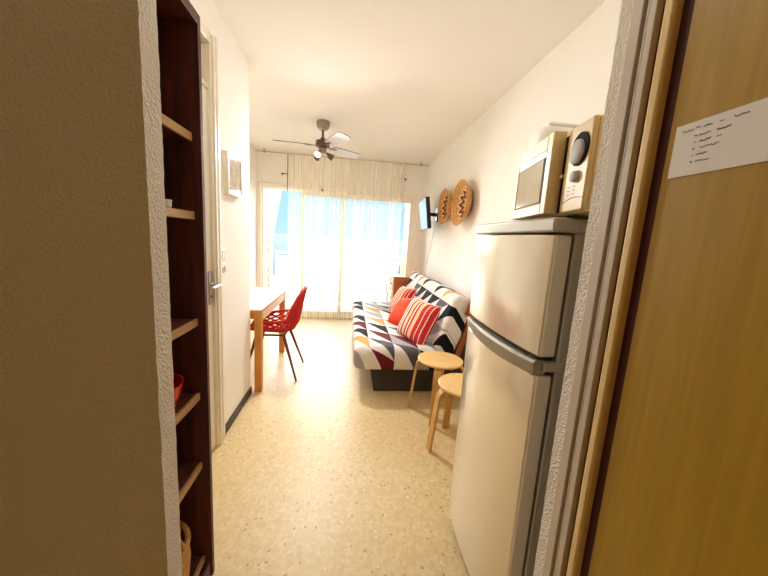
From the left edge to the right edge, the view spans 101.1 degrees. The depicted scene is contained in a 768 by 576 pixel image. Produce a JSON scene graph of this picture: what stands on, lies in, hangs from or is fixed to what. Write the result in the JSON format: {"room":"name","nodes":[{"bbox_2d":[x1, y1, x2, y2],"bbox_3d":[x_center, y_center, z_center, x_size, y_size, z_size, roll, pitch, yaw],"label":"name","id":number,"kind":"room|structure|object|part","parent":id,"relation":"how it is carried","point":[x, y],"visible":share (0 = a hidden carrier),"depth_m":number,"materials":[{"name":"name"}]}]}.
{"room":"studio apartment","nodes":[
{"label":"studio apartment","id":0,"kind":"room"},
{"bbox_2d":[189,0,250,423],"bbox_3d":[-1.369,-0.230,1.445,0.852,2.550,2.000,2,9,-7],"label":"wall","id":1,"kind":"structure","parent":0,"point":[233,65],"depth_m":2.14,"materials":[{"name":"paint"}]},
{"bbox_2d":[194,8,224,449],"bbox_3d":[-0.956,-0.109,1.430,0.154,2.365,0.944,2,9,-7],"label":"door","id":2,"kind":"structure","parent":1,"relation":"in","point":[209,43],"depth_m":1.79,"materials":[{"name":"white paint"}]},
{"bbox_3d":[-0.992,-0.001,1.804,0.009,0.192,0.035,2,9,-7],"label":"handle plate","id":3,"kind":"part","parent":2,"relation":"part of","materials":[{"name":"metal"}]},
{"bbox_3d":[-0.952,-0.009,1.757,0.064,0.020,0.115,2,9,-7],"label":"lever","id":4,"kind":"part","parent":2,"relation":"part of","materials":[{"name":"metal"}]},
{"bbox_3d":[-0.976,-0.177,1.859,0.026,2.365,0.076,2,9,-7],"label":"frame moulding","id":5,"kind":"part","parent":2,"relation":"part of","materials":[{"name":"white paint"}]},
{"bbox_2d":[222,249,225,261],"bbox_3d":[-0.988,-0.197,1.935,0.018,0.080,0.080,2,9,-7],"label":"light switch","id":6,"kind":"object","parent":1,"relation":"attached to","point":[223,250],"visible":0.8,"depth_m":1.94,"materials":[{"name":"white plastic"}]},
{"bbox_2d":[222,263,225,275],"bbox_3d":[-0.993,-0.113,1.948,0.018,0.080,0.080,2,9,-7],"label":"power outlet","id":7,"kind":"object","parent":1,"relation":"attached to","point":[223,264],"visible":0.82,"depth_m":1.95,"materials":[{"name":"white plastic"}]},
{"bbox_2d":[223,150,242,198],"bbox_3d":[-0.970,-0.720,2.033,0.032,0.250,0.256,2,9,-7],"label":"picture frame","id":8,"kind":"object","parent":1,"relation":"attached to","point":[232,165],"visible":1,"depth_m":1.98,"materials":[{"name":"white paint"}]},
{"bbox_2d":[225,386,251,434],"bbox_3d":[-1.087,0.906,2.369,0.012,0.060,0.605,2,9,-7],"label":"baseboard","id":9,"kind":"structure","parent":1,"relation":"attached to","point":[238,409],"depth_m":2.32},
{"bbox_2d":[249,143,256,321],"bbox_3d":[-1.933,-0.605,3.647,0.200,2.550,2.800,2,9,-7],"label":"wall","id":10,"kind":"structure","parent":0,"point":[252,153],"depth_m":4.67,"materials":[{"name":"paint"}]},
{"bbox_2d":[264,189,280,287],"bbox_3d":[-2.166,-0.973,5.864,0.150,2.630,1.620,2,9,-7],"label":"wall","id":11,"kind":"structure","parent":0,"point":[272,197],"depth_m":5.75,"materials":[{"name":"paint"}]},
{"bbox_2d":[273,300,352,313],"bbox_3d":[-0.865,0.463,6.068,4.100,0.110,1.290,2,9,-7],"label":"floor","id":12,"kind":"structure","parent":0,"point":[308,305],"depth_m":6.20,"materials":[{"name":"tile"}]},
{"bbox_2d":[264,220,273,287],"bbox_3d":[-2.064,-0.400,5.642,0.022,1.580,0.662,2,9,-7],"label":"screen","id":13,"kind":"object","parent":12,"relation":"on","point":[268,221],"visible":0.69,"depth_m":5.62,"materials":[{"name":"beige paint"}]},
{"bbox_2d":[275,250,401,303],"bbox_3d":[-0.852,-0.176,6.450,2.640,1.035,0.050,2,9,-7],"label":"balcony railing","id":14,"kind":"object","parent":12,"relation":"on","point":[287,268],"visible":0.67,"depth_m":6.42,"materials":[{"name":"white glass"}]},
{"bbox_3d":[-2.143,-0.209,6.306,0.040,0.990,0.040,2,9,-7],"label":"post","id":15,"kind":"part","parent":14,"relation":"part of","materials":[{"name":"white metal"}]},
{"bbox_3d":[-1.720,-0.211,6.351,0.806,0.760,0.012,2,9,-7],"label":"frosted panel","id":16,"kind":"part","parent":14,"relation":"part of","materials":[{"name":"white glass"}]},
{"bbox_3d":[-1.280,-0.172,6.405,0.040,0.990,0.040,2,9,-7],"label":"post","id":17,"kind":"part","parent":14,"relation":"part of","materials":[{"name":"white metal"}]},
{"bbox_3d":[-0.822,-0.662,6.375,2.640,0.050,0.050,2,9,-7],"label":"rail","id":18,"kind":"part","parent":14,"relation":"part of","materials":[{"name":"white metal"}]},
{"bbox_3d":[-0.857,-0.174,6.450,0.806,0.760,0.012,2,9,-7],"label":"frosted panel","id":19,"kind":"part","parent":14,"relation":"part of","materials":[{"name":"white glass"}]},
{"bbox_3d":[-0.416,-0.135,6.504,0.040,0.990,0.040,2,9,-7],"label":"post","id":20,"kind":"part","parent":14,"relation":"part of","materials":[{"name":"white metal"}]},
{"bbox_3d":[-0.052,-0.140,6.542,0.688,0.760,0.012,2,9,-7],"label":"frosted panel","id":21,"kind":"part","parent":14,"relation":"part of","materials":[{"name":"white glass"}]},
{"bbox_2d":[386,265,399,301],"bbox_3d":[0.182,0.013,6.154,0.264,0.888,0.380,2,9,-7],"label":"garden chair","id":22,"kind":"object","parent":12,"relation":"on","point":[387,276],"visible":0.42,"depth_m":6.24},
{"bbox_3d":[0.061,0.007,6.141,0.022,0.888,0.380,2,9,-7],"label":"leg","id":23,"kind":"part","parent":22,"relation":"part of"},
{"bbox_3d":[0.180,-0.262,6.273,0.200,0.340,0.012,2,9,-7],"label":"backrest","id":24,"kind":"part","parent":22,"relation":"part of","materials":[{"name":"white"}]},
{"bbox_2d":[0,0,633,575],"bbox_3d":[0.153,-0.016,0.651,2.352,2.552,0.054,2,9,-7],"label":"wall","id":25,"kind":"structure","parent":0,"point":[89,467],"depth_m":0.56,"materials":[{"name":"paint"}]},
{"bbox_2d":[542,0,767,575],"bbox_3d":[0.492,0.289,0.223,0.058,2.120,0.963,2,9,-7],"label":"door","id":26,"kind":"structure","parent":25,"relation":"in","point":[663,467],"depth_m":0.50,"materials":[{"name":"brown wood"}]},
{"bbox_3d":[0.492,0.289,0.223,0.058,2.120,0.963,2,9,-7],"label":"steel frame","id":27,"kind":"part","parent":26,"relation":"part of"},
{"bbox_2d":[667,97,767,178],"bbox_3d":[0.476,-0.202,0.414,0.002,0.079,0.197,2,9,-7],"label":"paper note","id":28,"kind":"object","parent":26,"relation":"attached to","point":[738,136],"visible":1,"depth_m":0.44,"materials":[{"name":"white paper"}]},
{"bbox_2d":[211,316,468,575],"bbox_3d":[-0.427,1.093,2.005,3.500,0.120,6.880,2,9,-7],"label":"floor","id":29,"kind":"structure","parent":0,"point":[323,472],"depth_m":1.82,"materials":[{"name":"tile"}]},
{"bbox_2d":[157,0,214,575],"bbox_3d":[-0.738,0.184,0.865,0.291,1.985,0.475,2,9,-7],"label":"bookcase","id":30,"kind":"object","parent":29,"relation":"on","point":[178,22],"visible":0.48,"depth_m":1.04,"materials":[{"name":"brown wood"}]},
{"bbox_2d":[166,199,171,207],"bbox_3d":[-0.641,-0.244,0.910,0.052,0.024,0.052,2,9,-7],"label":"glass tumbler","id":31,"kind":"object","parent":30,"relation":"on","point":[168,201],"visible":0.26,"depth_m":0.91,"materials":[{"name":"glass"}]},
{"bbox_3d":[-0.714,-0.447,0.771,0.245,0.024,0.427,2,9,-7],"label":"shelf","id":32,"kind":"part","parent":30,"relation":"part of","materials":[{"name":"brown wood"}]},
{"bbox_3d":[-0.680,-0.781,0.721,0.291,0.030,0.427,2,9,-7],"label":"panel","id":33,"kind":"part","parent":30,"relation":"part of","materials":[{"name":"brown wood"}]},
{"bbox_2d":[173,373,183,405],"bbox_3d":[-0.737,0.345,0.995,0.184,0.086,0.184,2,9,-7],"label":"bowl","id":34,"kind":"object","parent":30,"relation":"on","point":[178,379],"visible":0.16,"depth_m":1.03,"materials":[{"name":"red plastic"}]},
{"bbox_3d":[-0.749,0.145,0.863,0.245,0.024,0.427,2,9,-7],"label":"shelf","id":35,"kind":"part","parent":30,"relation":"part of","materials":[{"name":"brown wood"}]},
{"bbox_2d":[180,520,190,575],"bbox_3d":[-0.789,0.927,1.051,0.256,0.266,0.255,2,9,-7],"label":"wicker basket","id":36,"kind":"object","parent":30,"relation":"on","point":[185,533],"visible":0.21,"depth_m":1.08,"materials":[{"name":"orange wicker"}]},
{"bbox_3d":[-0.784,0.836,1.037,0.254,0.081,0.017,2,9,-7],"label":"handle","id":37,"kind":"part","parent":36,"relation":"part of","materials":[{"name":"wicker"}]},
{"bbox_3d":[-0.765,0.414,0.905,0.245,0.024,0.427,2,9,-7],"label":"shelf","id":38,"kind":"part","parent":30,"relation":"part of","materials":[{"name":"brown wood"}]},
{"bbox_3d":[-0.782,0.684,0.947,0.245,0.024,0.427,2,9,-7],"label":"shelf","id":39,"kind":"part","parent":30,"relation":"part of","materials":[{"name":"brown wood"}]},
{"bbox_3d":[-0.806,1.081,1.008,0.245,0.024,0.427,2,9,-7],"label":"shelf","id":40,"kind":"part","parent":30,"relation":"part of","materials":[{"name":"brown wood"}]},
{"bbox_2d":[250,287,286,391],"bbox_3d":[-1.430,0.431,3.131,0.708,0.722,1.088,2,9,-7],"label":"dining table","id":41,"kind":"object","parent":29,"relation":"on","point":[263,300],"visible":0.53,"depth_m":2.72,"materials":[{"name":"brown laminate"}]},
{"bbox_3d":[-1.057,0.540,2.667,0.057,0.694,0.057,2,9,-7],"label":"leg","id":42,"kind":"part","parent":41,"relation":"part of","materials":[{"name":"brown wood"}]},
{"bbox_3d":[-1.156,0.391,3.589,0.057,0.694,0.057,2,9,-7],"label":"leg","id":43,"kind":"part","parent":41,"relation":"part of","materials":[{"name":"brown wood"}]},
{"bbox_2d":[250,284,307,380],"bbox_3d":[-1.033,0.388,3.063,0.554,0.882,0.497,2,9,-7],"label":"lattice chair","id":44,"kind":"object","parent":29,"relation":"on","point":[293,316],"visible":0.86,"depth_m":2.92,"materials":[{"name":"red plastic"}]},
{"bbox_3d":[-1.225,0.635,2.897,0.031,0.422,0.155,11,11,40],"label":"leg","id":45,"kind":"part","parent":44,"relation":"part of","materials":[{"name":"brown metal"}]},
{"bbox_3d":[-1.068,0.414,3.064,0.270,0.016,0.300,2,9,-7],"label":"under frame","id":46,"kind":"part","parent":44,"relation":"part of","materials":[{"name":"brown metal"}]},
{"bbox_3d":[-0.877,0.649,2.941,0.183,0.423,0.031,7,10,23],"label":"leg","id":47,"kind":"part","parent":44,"relation":"part of","materials":[{"name":"brown metal"}]},
{"bbox_3d":[-0.918,0.592,3.295,0.183,0.423,0.032,-4,12,-40],"label":"leg","id":48,"kind":"part","parent":44,"relation":"part of","materials":[{"name":"brown metal"}]},
{"bbox_2d":[389,274,409,301],"bbox_3d":[0.335,0.208,4.990,0.524,0.805,0.300,2,9,-7],"label":"base cabinet","id":49,"kind":"object","parent":29,"relation":"on","point":[397,280],"visible":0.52,"depth_m":4.81,"materials":[{"name":"orange wood"}]},
{"bbox_3d":[0.117,0.143,4.961,0.018,0.195,0.246,2,9,-7],"label":"drawer","id":50,"kind":"part","parent":49,"relation":"part of","materials":[{"name":"white wood"}]},
{"bbox_3d":[0.130,-0.069,4.928,0.018,0.195,0.246,2,9,-7],"label":"drawer","id":51,"kind":"part","parent":49,"relation":"part of","materials":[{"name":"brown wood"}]},
{"bbox_2d":[370,300,471,390],"bbox_3d":[0.225,0.359,3.723,1.002,0.886,2.052,2,9,-7],"label":"sofa","id":52,"kind":"object","parent":29,"relation":"on","point":[382,379],"visible":0.09,"depth_m":2.83,"materials":[{"name":"grey fabric"}]},
{"bbox_2d":[352,271,470,369],"bbox_3d":[0.157,0.217,3.703,1.037,0.671,2.098,2,9,-7],"label":"throw","id":53,"kind":"object","parent":52,"relation":"on","point":[377,344],"visible":0.69,"depth_m":2.82,"materials":[{"name":"fabric"}]},
{"bbox_2d":[388,286,417,311],"bbox_3d":[0.225,0.156,3.920,0.245,0.351,0.404,-1,10,-24],"label":"cushion","id":54,"kind":"object","parent":53,"relation":"on","point":[403,292],"visible":0.61,"depth_m":3.88,"materials":[{"name":"fabric"}]},
{"bbox_2d":[387,298,421,324],"bbox_3d":[0.219,0.263,3.489,0.297,0.351,0.372,-4,12,-42],"label":"cushion","id":55,"kind":"object","parent":53,"relation":"on","point":[400,307],"visible":0.52,"depth_m":3.43,"materials":[{"name":"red fabric"}]},
{"bbox_2d":[396,296,441,344],"bbox_3d":[0.319,0.315,2.998,0.250,0.409,0.440,-1,10,-28],"label":"cushion","id":56,"kind":"object","parent":53,"relation":"on","point":[419,318],"visible":0.9,"depth_m":2.89,"materials":[{"name":"fabric"}]},
{"bbox_3d":[0.616,0.248,3.768,0.217,0.567,2.010,2,9,-7],"label":"frame","id":57,"kind":"part","parent":52,"relation":"part of","materials":[{"name":"brown wood"}]},
{"bbox_3d":[0.774,0.185,2.721,0.154,0.170,0.024,2,9,-7],"label":"panel","id":58,"kind":"part","parent":52,"relation":"part of","materials":[{"name":"brown wood"}]},
{"bbox_2d":[407,351,463,426],"bbox_3d":[0.430,0.777,2.514,0.356,0.450,0.356,-2,10,-29],"label":"stool","id":59,"kind":"object","parent":29,"relation":"on","point":[441,361],"visible":0.86,"depth_m":2.42,"materials":[{"name":"brown wood"}]},
{"bbox_3d":[0.306,0.773,2.550,0.197,0.431,0.052,6,9,15],"label":"leg","id":60,"kind":"part","parent":59,"relation":"part of","materials":[{"name":"brown wood"}]},
{"bbox_3d":[0.394,0.803,2.393,0.052,0.431,0.197,6,9,15],"label":"leg","id":61,"kind":"part","parent":59,"relation":"part of","materials":[{"name":"brown wood"}]},
{"bbox_3d":[0.443,0.564,2.482,0.350,0.018,0.350,6,9,15],"label":"seat","id":62,"kind":"part","parent":59,"relation":"part of","materials":[{"name":"brown wood"}]},
{"bbox_2d":[426,373,462,452],"bbox_3d":[0.517,0.847,2.092,0.356,0.450,0.356,9,10,30],"label":"stool","id":63,"kind":"object","parent":29,"relation":"on","point":[450,384],"visible":0.44,"depth_m":2.05,"materials":[{"name":"brown wood"}]},
{"bbox_3d":[0.392,0.854,2.062,0.197,0.431,0.052,1,9,-14],"label":"leg","id":64,"kind":"part","parent":63,"relation":"part of","materials":[{"name":"brown wood"}]},
{"bbox_3d":[0.486,0.836,2.217,0.052,0.431,0.197,1,9,-14],"label":"leg","id":65,"kind":"part","parent":63,"relation":"part of","materials":[{"name":"brown wood"}]},
{"bbox_3d":[0.530,0.634,2.059,0.350,0.018,0.350,1,9,-14],"label":"seat","id":66,"kind":"part","parent":63,"relation":"part of","materials":[{"name":"brown wood"}]},
{"bbox_2d":[449,217,587,575],"bbox_3d":[0.664,0.490,1.233,0.601,1.435,0.534,2,9,-7],"label":"refrigerator","id":67,"kind":"object","parent":29,"relation":"on","point":[526,275],"visible":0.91,"depth_m":1.01,"materials":[{"name":"silver metal"}]},
{"bbox_3d":[0.395,0.677,1.237,0.066,0.943,0.530,2,9,-7],"label":"fridge door","id":68,"kind":"part","parent":67,"relation":"part of","materials":[{"name":"silver metal"}]},
{"bbox_3d":[0.436,-0.014,1.130,0.066,0.344,0.530,2,9,-7],"label":"freezer door","id":69,"kind":"part","parent":67,"relation":"part of","materials":[{"name":"silver metal"}]},
{"bbox_2d":[511,114,603,219],"bbox_3d":[0.630,-0.321,0.959,0.310,0.244,0.462,4,9,3],"label":"microwave oven","id":70,"kind":"object","parent":67,"relation":"on","point":[555,177],"visible":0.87,"depth_m":0.90,"materials":[{"name":"beige plastic"}]},
{"bbox_3d":[0.500,-0.350,1.046,0.038,0.228,0.291,4,9,3],"label":"door","id":71,"kind":"part","parent":70,"relation":"part of","materials":[{"name":"beige plastic"}]},
{"bbox_2d":[528,121,580,149],"bbox_3d":[0.708,-0.445,1.283,0.250,0.400,0.120,2,9,-7],"label":"canister","id":72,"kind":"object","parent":70,"relation":"on","point":[550,127],"visible":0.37,"depth_m":1.21,"materials":[{"name":"white plastic"}]},
{"bbox_3d":[0.720,-0.635,1.253,0.180,0.014,0.070,2,9,-7],"label":"lid","id":73,"kind":"part","parent":72,"relation":"part of","materials":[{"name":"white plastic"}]},
{"bbox_3d":[0.521,-0.340,1.031,0.005,0.208,0.303,4,9,3],"label":"trim","id":74,"kind":"part","parent":70,"relation":"part of","materials":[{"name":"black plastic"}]},
{"bbox_3d":[0.486,-0.286,0.809,0.011,0.030,0.030,4,9,3],"label":"knob","id":75,"kind":"part","parent":70,"relation":"part of","materials":[{"name":"grey plastic"}]},
{"bbox_3d":[0.500,-0.308,0.815,0.014,0.220,0.120,4,9,3],"label":"control panel","id":76,"kind":"part","parent":70,"relation":"part of","materials":[{"name":"beige plastic"}]},
{"bbox_2d":[257,150,427,272],"bbox_3d":[-0.682,-0.761,5.141,3.010,2.550,0.180,2,9,-7],"label":"wall","id":77,"kind":"structure","parent":0,"point":[302,169],"depth_m":4.89,"materials":[{"name":"paint"}]},
{"bbox_2d":[257,182,421,317],"bbox_3d":[-0.721,-0.530,5.136,2.550,2.090,0.136,2,9,-7],"label":"window","id":78,"kind":"structure","parent":77,"relation":"in","point":[413,199],"depth_m":5.04,"materials":[{"name":"white metal"}]},
{"bbox_3d":[-1.007,-0.518,5.115,0.670,1.980,0.030,2,9,-7],"label":"sash","id":79,"kind":"part","parent":78,"relation":"part of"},
{"bbox_3d":[-0.152,-0.487,5.248,1.170,1.980,0.030,2,9,-7],"label":"sash","id":80,"kind":"part","parent":78,"relation":"part of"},
{"bbox_2d":[401,203,409,274],"bbox_3d":[0.529,-0.818,5.910,0.175,2.630,1.090,2,9,-7],"label":"wall","id":81,"kind":"structure","parent":0,"point":[407,206],"depth_m":6.17,"materials":[{"name":"paint"}]},
{"bbox_2d":[213,0,605,164],"bbox_3d":[-0.268,-1.556,1.595,3.500,0.150,6.880,2,9,-7],"label":"ceiling","id":82,"kind":"structure","parent":0,"point":[403,79],"depth_m":2.17,"materials":[{"name":"paint"}]},
{"bbox_2d":[272,119,359,191],"bbox_3d":[-0.718,-1.414,3.378,0.925,0.728,0.842,2,9,-7],"label":"ceiling fan","id":83,"kind":"object","parent":82,"relation":"hanging from","point":[323,125],"visible":1,"depth_m":3.35,"materials":[{"name":"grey metal"}]},
{"bbox_3d":[-0.978,-1.544,3.342,0.390,0.040,0.143,2,9,-7],"label":"blade","id":84,"kind":"part","parent":83,"relation":"part of","materials":[{"name":"silver metal"}]},
{"bbox_3d":[-0.473,-1.484,3.153,0.139,0.040,0.385,-3,11,-36],"label":"blade","id":85,"kind":"part","parent":83,"relation":"part of","materials":[{"name":"silver metal"}]},
{"bbox_3d":[-0.447,-1.559,3.648,0.139,0.040,0.385,11,12,41],"label":"blade","id":86,"kind":"part","parent":83,"relation":"part of","materials":[{"name":"silver metal"}]},
{"bbox_2d":[255,149,428,165],"bbox_3d":[-0.588,-1.964,4.769,2.600,0.052,0.036,2,9,-7],"label":"rail","id":87,"kind":"object","parent":82,"relation":"attached to","point":[264,151],"visible":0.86,"depth_m":4.76,"materials":[{"name":"metal"}]},
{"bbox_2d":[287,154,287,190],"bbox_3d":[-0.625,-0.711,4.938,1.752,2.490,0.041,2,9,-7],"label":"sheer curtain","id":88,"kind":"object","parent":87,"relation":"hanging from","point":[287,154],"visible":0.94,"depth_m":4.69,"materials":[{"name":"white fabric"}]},
{"bbox_2d":[420,0,621,372],"bbox_3d":[0.954,-0.341,3.060,0.200,2.550,4.645,2,9,-7],"label":"wall","id":89,"kind":"structure","parent":0,"point":[570,84],"depth_m":2.45,"materials":[{"name":"paint"}]},
{"bbox_2d":[419,196,437,274],"bbox_3d":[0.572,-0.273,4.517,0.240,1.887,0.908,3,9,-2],"label":"television","id":90,"kind":"object","parent":89,"relation":"attached to","point":[424,205],"visible":0.93,"depth_m":4.14,"materials":[{"name":"black plastic"}]},
{"bbox_3d":[0.553,-0.992,4.259,0.105,0.392,0.620,3,9,-2],"label":"casing","id":91,"kind":"part","parent":90,"relation":"part of","materials":[{"name":"black plastic"}]},
{"bbox_2d":[438,188,451,223],"bbox_3d":[0.748,-0.974,3.794,0.090,0.418,0.418,2,9,-7],"label":"woven basket","id":92,"kind":"object","parent":89,"relation":"attached to","point":[445,200],"visible":0.95,"depth_m":3.88,"materials":[{"name":"wicker"}]},
{"bbox_2d":[451,179,472,225],"bbox_3d":[0.800,-0.855,3.187,0.121,0.459,0.459,2,9,-6],"label":"woven basket","id":93,"kind":"object","parent":89,"relation":"attached to","point":[462,199],"visible":1,"depth_m":3.28,"materials":[{"name":"wicker"}]},
{"label":"outside","id":94,"kind":"structure","parent":0,"visible":0},
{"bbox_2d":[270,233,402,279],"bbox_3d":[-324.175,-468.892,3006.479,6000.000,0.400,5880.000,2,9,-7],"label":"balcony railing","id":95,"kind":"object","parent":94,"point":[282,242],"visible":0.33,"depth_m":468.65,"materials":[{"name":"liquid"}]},
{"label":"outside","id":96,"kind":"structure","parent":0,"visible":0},
{"bbox_2d":[270,276,389,302],"bbox_3d":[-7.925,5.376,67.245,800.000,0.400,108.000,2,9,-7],"label":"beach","id":97,"kind":"structure","parent":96,"point":[287,299],"depth_m":79.41}
]}

